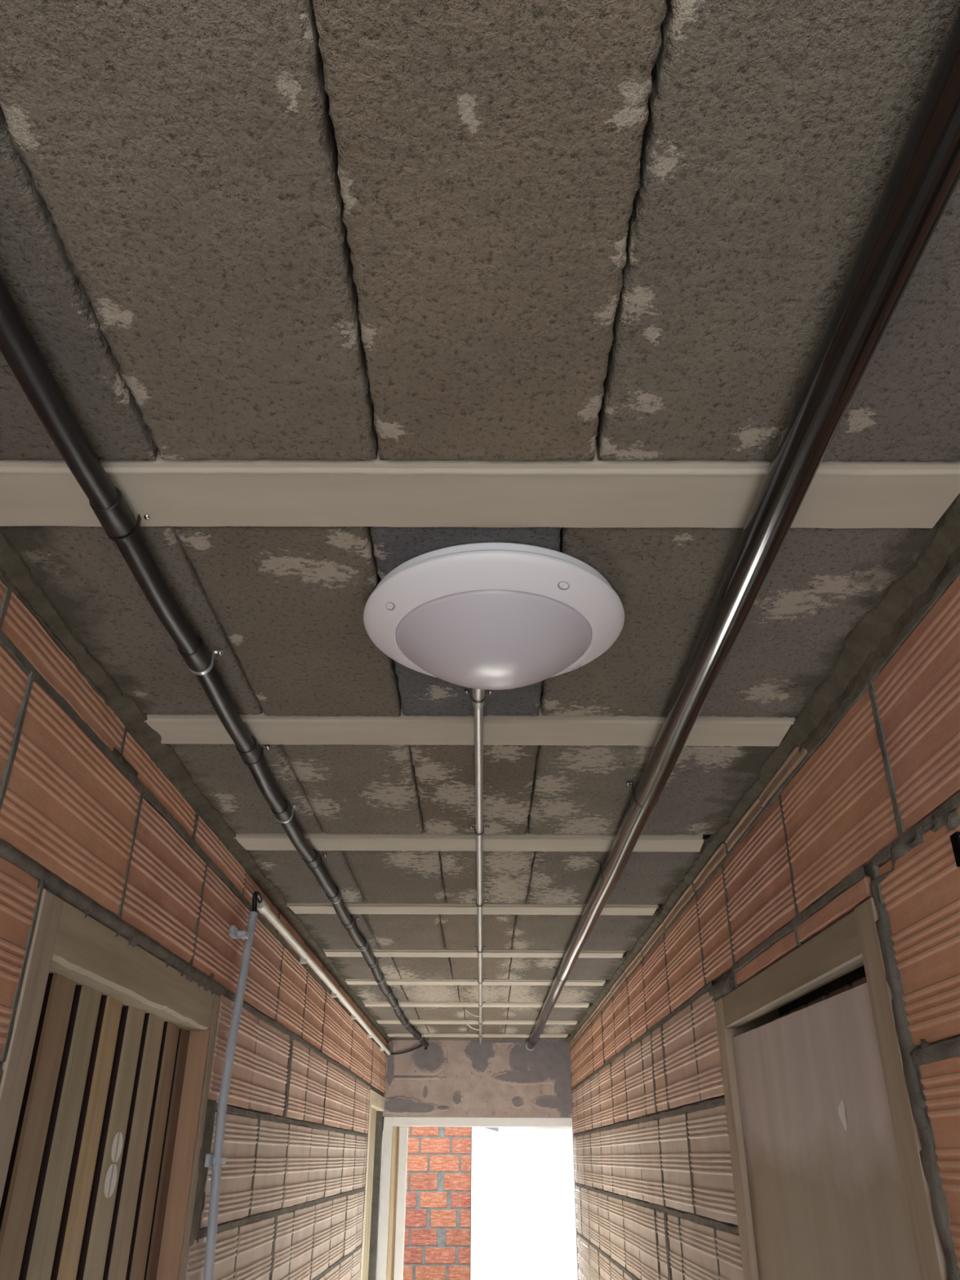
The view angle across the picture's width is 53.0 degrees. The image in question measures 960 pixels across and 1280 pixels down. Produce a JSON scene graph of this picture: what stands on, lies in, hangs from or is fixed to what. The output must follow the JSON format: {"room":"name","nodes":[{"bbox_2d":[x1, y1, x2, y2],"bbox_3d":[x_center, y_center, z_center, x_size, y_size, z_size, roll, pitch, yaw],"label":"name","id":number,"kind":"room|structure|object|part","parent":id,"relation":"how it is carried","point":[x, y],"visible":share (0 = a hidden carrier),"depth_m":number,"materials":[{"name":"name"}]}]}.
{"room":"basement corridor","nodes":[
{"label":"basement corridor","id":0,"kind":"room"},
{"bbox_2d":[0,580,386,1279],"bbox_3d":[-0.635,1.720,2.117,0.165,2.470,7.156,0,-28,0],"label":"wall","id":1,"kind":"structure","parent":0,"point":[87,817],"depth_m":1.95,"materials":[{"name":"brick"}]},
{"bbox_2d":[0,888,220,1279],"bbox_3d":[-0.618,1.440,1.152,0.124,2.050,0.940,0,-28,0],"label":"door","id":2,"kind":"structure","parent":1,"relation":"in","point":[107,1067],"depth_m":1.50,"materials":[{"name":"brown wood"}]},
{"bbox_2d":[203,911,257,1279],"bbox_3d":[-0.546,1.603,1.697,0.032,2.240,0.145,0,-28,0],"label":"conduit","id":3,"kind":"object","parent":1,"relation":"attached to","point":[215,1160],"visible":1,"depth_m":2.01,"materials":[{"name":"plastic"}]},
{"bbox_2d":[251,891,262,911],"bbox_3d":[-0.538,0.644,2.321,0.014,0.066,0.077,0,-28,0],"label":"cable","id":4,"kind":"object","parent":3,"relation":"attached to","point":[256,895],"visible":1,"depth_m":2.30,"materials":[{"name":"black rubber"}]},
{"bbox_2d":[257,898,391,1055],"bbox_3d":[-0.536,1.531,3.976,0.032,0.046,3.715,0,-28,0],"label":"conduit","id":5,"kind":"object","parent":1,"relation":"attached to","point":[263,908],"visible":0.98,"depth_m":3.04,"materials":[{"name":"plastic"}]},
{"bbox_2d":[360,1088,384,1279],"bbox_3d":[-0.611,3.337,4.679,0.123,2.050,0.800,0,-28,0],"label":"door","id":6,"kind":"structure","parent":1,"relation":"in","point":[376,1100],"depth_m":4.94,"materials":[{"name":"brown wood"}]},
{"bbox_2d":[380,1039,573,1117],"bbox_3d":[-0.009,2.549,5.650,1.275,0.457,0.165,0,-28,0],"label":"wall","id":7,"kind":"structure","parent":0,"point":[467,1077],"depth_m":5.56,"materials":[{"name":"concrete"}]},
{"bbox_2d":[391,1044,422,1054],"bbox_3d":[-0.434,2.392,5.619,0.199,0.057,0.044,0,-28,0],"label":"cable","id":8,"kind":"object","parent":7,"relation":"attached to","point":[421,1045],"visible":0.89,"depth_m":5.63,"materials":[{"name":"black rubber"}]},
{"bbox_2d":[376,1116,572,1279],"bbox_3d":[-0.015,3.599,5.057,1.073,1.952,0.095,0,-28,0],"label":"door frame","id":9,"kind":"structure","parent":7,"relation":"in","point":[390,1260],"depth_m":5.37,"materials":[{"name":"white paint"}]},
{"bbox_2d":[0,0,959,1043],"bbox_3d":[-0.015,0.705,2.662,1.395,0.160,7.156,0,-28,0],"label":"ceiling","id":10,"kind":"structure","parent":0,"point":[333,295],"depth_m":0.87,"materials":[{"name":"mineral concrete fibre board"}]},
{"bbox_2d":[0,274,428,1050],"bbox_3d":[-0.373,0.965,3.012,0.087,0.054,5.978,0,-28,1],"label":"pipe","id":11,"kind":"object","parent":10,"relation":"attached to","point":[19,348],"visible":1,"depth_m":1.05,"materials":[{"name":"grey metal"}]},
{"bbox_2d":[464,688,493,1044],"bbox_3d":[-0.020,1.186,3.453,0.096,0.023,5.005,0,-28,0],"label":"conduit","id":12,"kind":"object","parent":10,"relation":"attached to","point":[477,695],"visible":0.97,"depth_m":1.89,"materials":[{"name":"grey metal"}]},
{"bbox_2d":[363,542,624,689],"bbox_3d":[0.017,0.003,1.181,0.322,0.092,0.322,0,-28,0],"label":"ceiling lamp","id":13,"kind":"object","parent":10,"relation":"attached to","point":[487,615],"visible":1,"depth_m":1.11,"materials":[{"name":"white plastic"}]},
{"bbox_2d":[395,589,591,689],"bbox_3d":[0.017,0.014,1.175,0.239,0.068,0.239,0,-28,0],"label":"diffuser","id":14,"kind":"object","parent":13,"relation":"attached to","point":[482,639],"depth_m":1.12,"materials":[{"name":"grey plastic"}]},
{"bbox_3d":[0.017,-0.032,1.200,0.305,0.013,0.305,0,-28,0],"label":"plate","id":15,"kind":"part","parent":13,"relation":"part of","materials":[{"name":"white"}]},
{"bbox_2d":[525,5,959,1051],"bbox_3d":[0.299,0.963,3.005,0.074,0.056,6.006,0,-28,0],"label":"pipe","id":16,"kind":"object","parent":10,"relation":"attached to","point":[923,177],"visible":1,"depth_m":0.81,"materials":[{"name":"black metal"}]},
{"bbox_2d":[403,1126,577,1279],"bbox_3d":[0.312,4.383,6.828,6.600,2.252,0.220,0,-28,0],"label":"doorway","id":17,"kind":"structure","parent":0,"point":[523,1212],"depth_m":6.89,"materials":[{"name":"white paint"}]},
{"bbox_2d":[568,564,959,1279],"bbox_3d":[0.592,1.724,2.112,0.171,2.470,7.156,0,-28,0],"label":"wall","id":18,"kind":"structure","parent":0,"point":[871,807],"depth_m":1.67,"materials":[{"name":"brick"}]},
{"bbox_2d":[715,896,946,1279],"bbox_3d":[0.573,1.472,1.208,0.124,2.056,0.975,0,-28,0],"label":"door","id":19,"kind":"structure","parent":18,"relation":"in","point":[830,1183],"depth_m":1.47,"materials":[{"name":"brown wood"}]},
{"bbox_3d":[0.533,1.502,1.197,0.012,1.954,0.840,0,-28,0],"label":"plywood panel","id":20,"kind":"part","parent":19,"relation":"part of","materials":[{"name":"beige wood"}]}
]}

